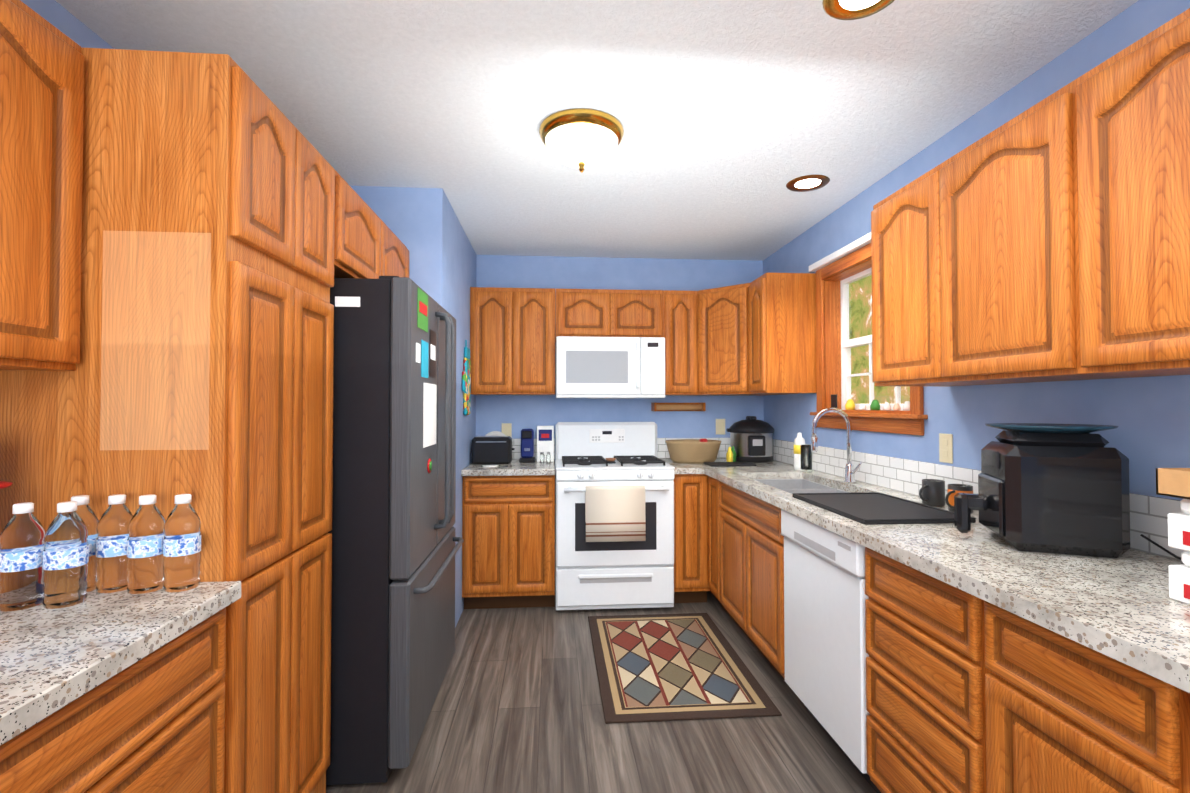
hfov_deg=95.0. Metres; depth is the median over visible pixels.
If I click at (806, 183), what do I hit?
recessed light
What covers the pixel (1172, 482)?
boxes
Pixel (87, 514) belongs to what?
water bottle
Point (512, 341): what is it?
upper cabinet
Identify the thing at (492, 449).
toaster
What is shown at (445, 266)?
wall
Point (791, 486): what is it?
sink
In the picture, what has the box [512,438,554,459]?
backsplash
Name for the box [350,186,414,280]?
wall
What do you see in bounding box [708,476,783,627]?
base cabinet
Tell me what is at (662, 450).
backsplash
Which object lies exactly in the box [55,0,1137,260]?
ceiling
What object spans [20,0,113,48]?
wall
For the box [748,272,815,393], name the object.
upper cabinet
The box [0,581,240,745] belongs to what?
countertop
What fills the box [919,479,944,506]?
mug
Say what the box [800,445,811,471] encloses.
glass jar
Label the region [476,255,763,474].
wall
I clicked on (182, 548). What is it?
water bottle
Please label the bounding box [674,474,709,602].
base cabinet
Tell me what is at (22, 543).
water bottle
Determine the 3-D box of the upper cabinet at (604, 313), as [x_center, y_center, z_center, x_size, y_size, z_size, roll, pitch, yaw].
[0.093,-0.582,3.979,0.760,0.340,0.330,0,-1,-4]
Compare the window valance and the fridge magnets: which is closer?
the fridge magnets
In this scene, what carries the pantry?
on the floor
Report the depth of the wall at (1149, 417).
1.94 m
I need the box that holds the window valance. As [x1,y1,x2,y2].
[809,232,870,271]
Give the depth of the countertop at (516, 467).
3.45 m
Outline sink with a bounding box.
[753,479,849,493]
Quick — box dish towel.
[585,486,645,541]
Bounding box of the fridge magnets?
[416,288,436,472]
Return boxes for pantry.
[0,47,334,792]
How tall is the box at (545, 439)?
0.255 m
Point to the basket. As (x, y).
(692, 451)
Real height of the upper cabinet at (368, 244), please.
0.330 m
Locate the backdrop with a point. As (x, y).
(853, 331)
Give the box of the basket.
[665,439,721,463]
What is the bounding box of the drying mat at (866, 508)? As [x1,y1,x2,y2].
[792,492,975,524]
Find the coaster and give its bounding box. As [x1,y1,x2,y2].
[482,464,497,466]
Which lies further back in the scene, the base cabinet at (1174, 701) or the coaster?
the coaster
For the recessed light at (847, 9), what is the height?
0.006 m
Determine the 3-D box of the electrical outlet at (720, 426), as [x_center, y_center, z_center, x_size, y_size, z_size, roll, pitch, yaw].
[0.965,0.232,4.195,0.075,0.120,0.008,0,-1,-4]
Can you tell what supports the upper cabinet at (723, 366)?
attached to the wall at (518, 412)
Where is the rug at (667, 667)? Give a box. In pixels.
[588,613,781,723]
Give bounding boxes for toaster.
[472,436,514,463]
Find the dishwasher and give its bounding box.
[781,509,880,792]
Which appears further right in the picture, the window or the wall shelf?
the window
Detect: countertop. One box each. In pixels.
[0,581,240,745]
[461,459,554,475]
[659,458,1189,692]
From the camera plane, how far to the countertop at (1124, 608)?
1.30 m
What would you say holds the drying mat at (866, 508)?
on the countertop at (1124, 608)
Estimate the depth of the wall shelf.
4.09 m
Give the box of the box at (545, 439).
[537,426,553,461]
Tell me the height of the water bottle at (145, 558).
0.205 m
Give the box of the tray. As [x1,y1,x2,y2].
[704,462,756,466]
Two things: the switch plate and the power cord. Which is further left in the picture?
the switch plate
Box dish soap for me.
[726,446,735,461]
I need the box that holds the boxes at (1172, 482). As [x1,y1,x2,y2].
[1156,468,1189,604]
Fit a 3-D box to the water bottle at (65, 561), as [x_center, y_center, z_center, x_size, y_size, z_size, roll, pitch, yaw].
[-1.068,0.317,1.102,0.068,0.205,0.068,0,-1,-4]
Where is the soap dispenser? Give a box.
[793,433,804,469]
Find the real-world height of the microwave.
0.424 m
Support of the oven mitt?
hanging from the wall at (445, 266)
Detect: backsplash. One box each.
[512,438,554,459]
[657,438,729,457]
[773,439,1184,560]
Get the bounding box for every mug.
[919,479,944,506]
[945,484,972,512]
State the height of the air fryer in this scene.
0.325 m
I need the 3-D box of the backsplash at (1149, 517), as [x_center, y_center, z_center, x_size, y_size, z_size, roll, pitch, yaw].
[1.484,0.354,1.798,0.010,0.154,4.836,0,-1,-4]
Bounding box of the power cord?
[1140,534,1180,559]
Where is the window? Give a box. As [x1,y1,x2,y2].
[810,243,927,435]
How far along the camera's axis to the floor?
2.17 m
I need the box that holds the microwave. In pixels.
[556,336,664,398]
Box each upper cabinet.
[0,0,84,370]
[334,170,408,278]
[470,287,554,394]
[555,289,662,341]
[663,290,697,394]
[698,283,784,395]
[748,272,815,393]
[871,170,930,385]
[931,90,1071,386]
[1059,8,1189,379]
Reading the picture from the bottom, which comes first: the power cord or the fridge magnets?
the power cord
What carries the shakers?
on the countertop at (516, 467)
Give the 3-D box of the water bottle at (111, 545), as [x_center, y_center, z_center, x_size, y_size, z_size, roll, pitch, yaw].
[-1.045,0.318,1.191,0.068,0.205,0.068,0,-1,-4]
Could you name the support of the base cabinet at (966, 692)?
on the floor
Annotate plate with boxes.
[485,431,505,435]
[502,423,511,437]
[985,423,1117,432]
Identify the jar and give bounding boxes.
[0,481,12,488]
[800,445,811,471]
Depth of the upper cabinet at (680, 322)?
3.85 m
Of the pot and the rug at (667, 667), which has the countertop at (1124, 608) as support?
the pot
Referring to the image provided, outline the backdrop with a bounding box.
[849,275,909,403]
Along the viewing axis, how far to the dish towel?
3.36 m
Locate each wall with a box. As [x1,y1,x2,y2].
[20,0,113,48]
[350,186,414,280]
[414,188,475,626]
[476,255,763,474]
[763,0,1189,500]
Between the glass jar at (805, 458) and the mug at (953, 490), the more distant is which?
the glass jar at (805, 458)
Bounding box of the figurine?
[845,399,909,410]
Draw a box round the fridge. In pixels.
[326,276,463,784]
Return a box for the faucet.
[811,407,861,482]
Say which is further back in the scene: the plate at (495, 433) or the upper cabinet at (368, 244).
the plate at (495, 433)
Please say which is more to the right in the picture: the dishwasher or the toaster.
the dishwasher
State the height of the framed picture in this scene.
0.090 m
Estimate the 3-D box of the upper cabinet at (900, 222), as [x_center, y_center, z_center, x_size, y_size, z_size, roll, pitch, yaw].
[1.302,-0.415,2.037,0.338,0.740,0.405,0,-1,-4]
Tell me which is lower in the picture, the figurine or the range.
the range
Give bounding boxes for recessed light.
[786,175,829,191]
[822,0,894,19]
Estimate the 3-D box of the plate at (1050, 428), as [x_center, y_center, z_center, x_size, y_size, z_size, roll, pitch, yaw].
[1.307,0.092,1.575,0.296,0.020,0.296,0,-1,-4]
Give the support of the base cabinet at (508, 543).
on the floor
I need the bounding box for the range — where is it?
[555,422,674,609]
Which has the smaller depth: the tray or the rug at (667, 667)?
the rug at (667, 667)
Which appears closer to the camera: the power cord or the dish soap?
the power cord
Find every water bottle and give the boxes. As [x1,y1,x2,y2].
[0,502,44,611]
[42,501,88,608]
[71,495,98,591]
[96,494,132,592]
[127,495,165,593]
[163,494,200,591]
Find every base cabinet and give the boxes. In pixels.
[0,608,225,792]
[462,475,554,608]
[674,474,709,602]
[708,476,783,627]
[865,547,967,792]
[968,593,1159,792]
[1160,680,1189,792]
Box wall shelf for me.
[651,403,705,410]
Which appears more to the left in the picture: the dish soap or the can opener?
the can opener
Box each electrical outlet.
[716,419,724,434]
[939,433,952,463]
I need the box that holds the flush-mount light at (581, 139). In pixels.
[539,108,623,172]
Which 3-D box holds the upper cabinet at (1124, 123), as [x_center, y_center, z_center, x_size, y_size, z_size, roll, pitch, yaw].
[1.371,-0.430,1.139,0.338,0.740,0.458,0,-1,-4]
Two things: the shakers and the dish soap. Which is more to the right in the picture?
the dish soap
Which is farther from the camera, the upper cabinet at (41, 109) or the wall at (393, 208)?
the wall at (393, 208)
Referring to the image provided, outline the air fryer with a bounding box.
[954,430,1129,557]
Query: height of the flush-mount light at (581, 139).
0.173 m
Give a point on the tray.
(714, 464)
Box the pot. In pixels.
[727,416,773,462]
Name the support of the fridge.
on the floor
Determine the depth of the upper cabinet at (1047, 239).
1.58 m
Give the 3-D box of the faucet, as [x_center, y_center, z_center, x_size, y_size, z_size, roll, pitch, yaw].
[1.244,0.252,2.809,0.234,0.392,0.126,0,-1,-4]
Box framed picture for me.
[831,394,836,407]
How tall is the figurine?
0.060 m
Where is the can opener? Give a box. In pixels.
[519,429,534,462]
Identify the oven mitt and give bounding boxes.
[462,340,470,414]
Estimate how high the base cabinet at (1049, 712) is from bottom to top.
0.868 m
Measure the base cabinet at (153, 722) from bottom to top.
0.868 m
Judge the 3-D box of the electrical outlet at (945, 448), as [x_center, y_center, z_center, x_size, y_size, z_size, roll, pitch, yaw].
[1.452,0.214,2.258,0.008,0.120,0.075,0,-1,-4]
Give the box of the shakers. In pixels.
[540,452,550,462]
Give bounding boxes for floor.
[326,590,876,792]
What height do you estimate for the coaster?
0.008 m

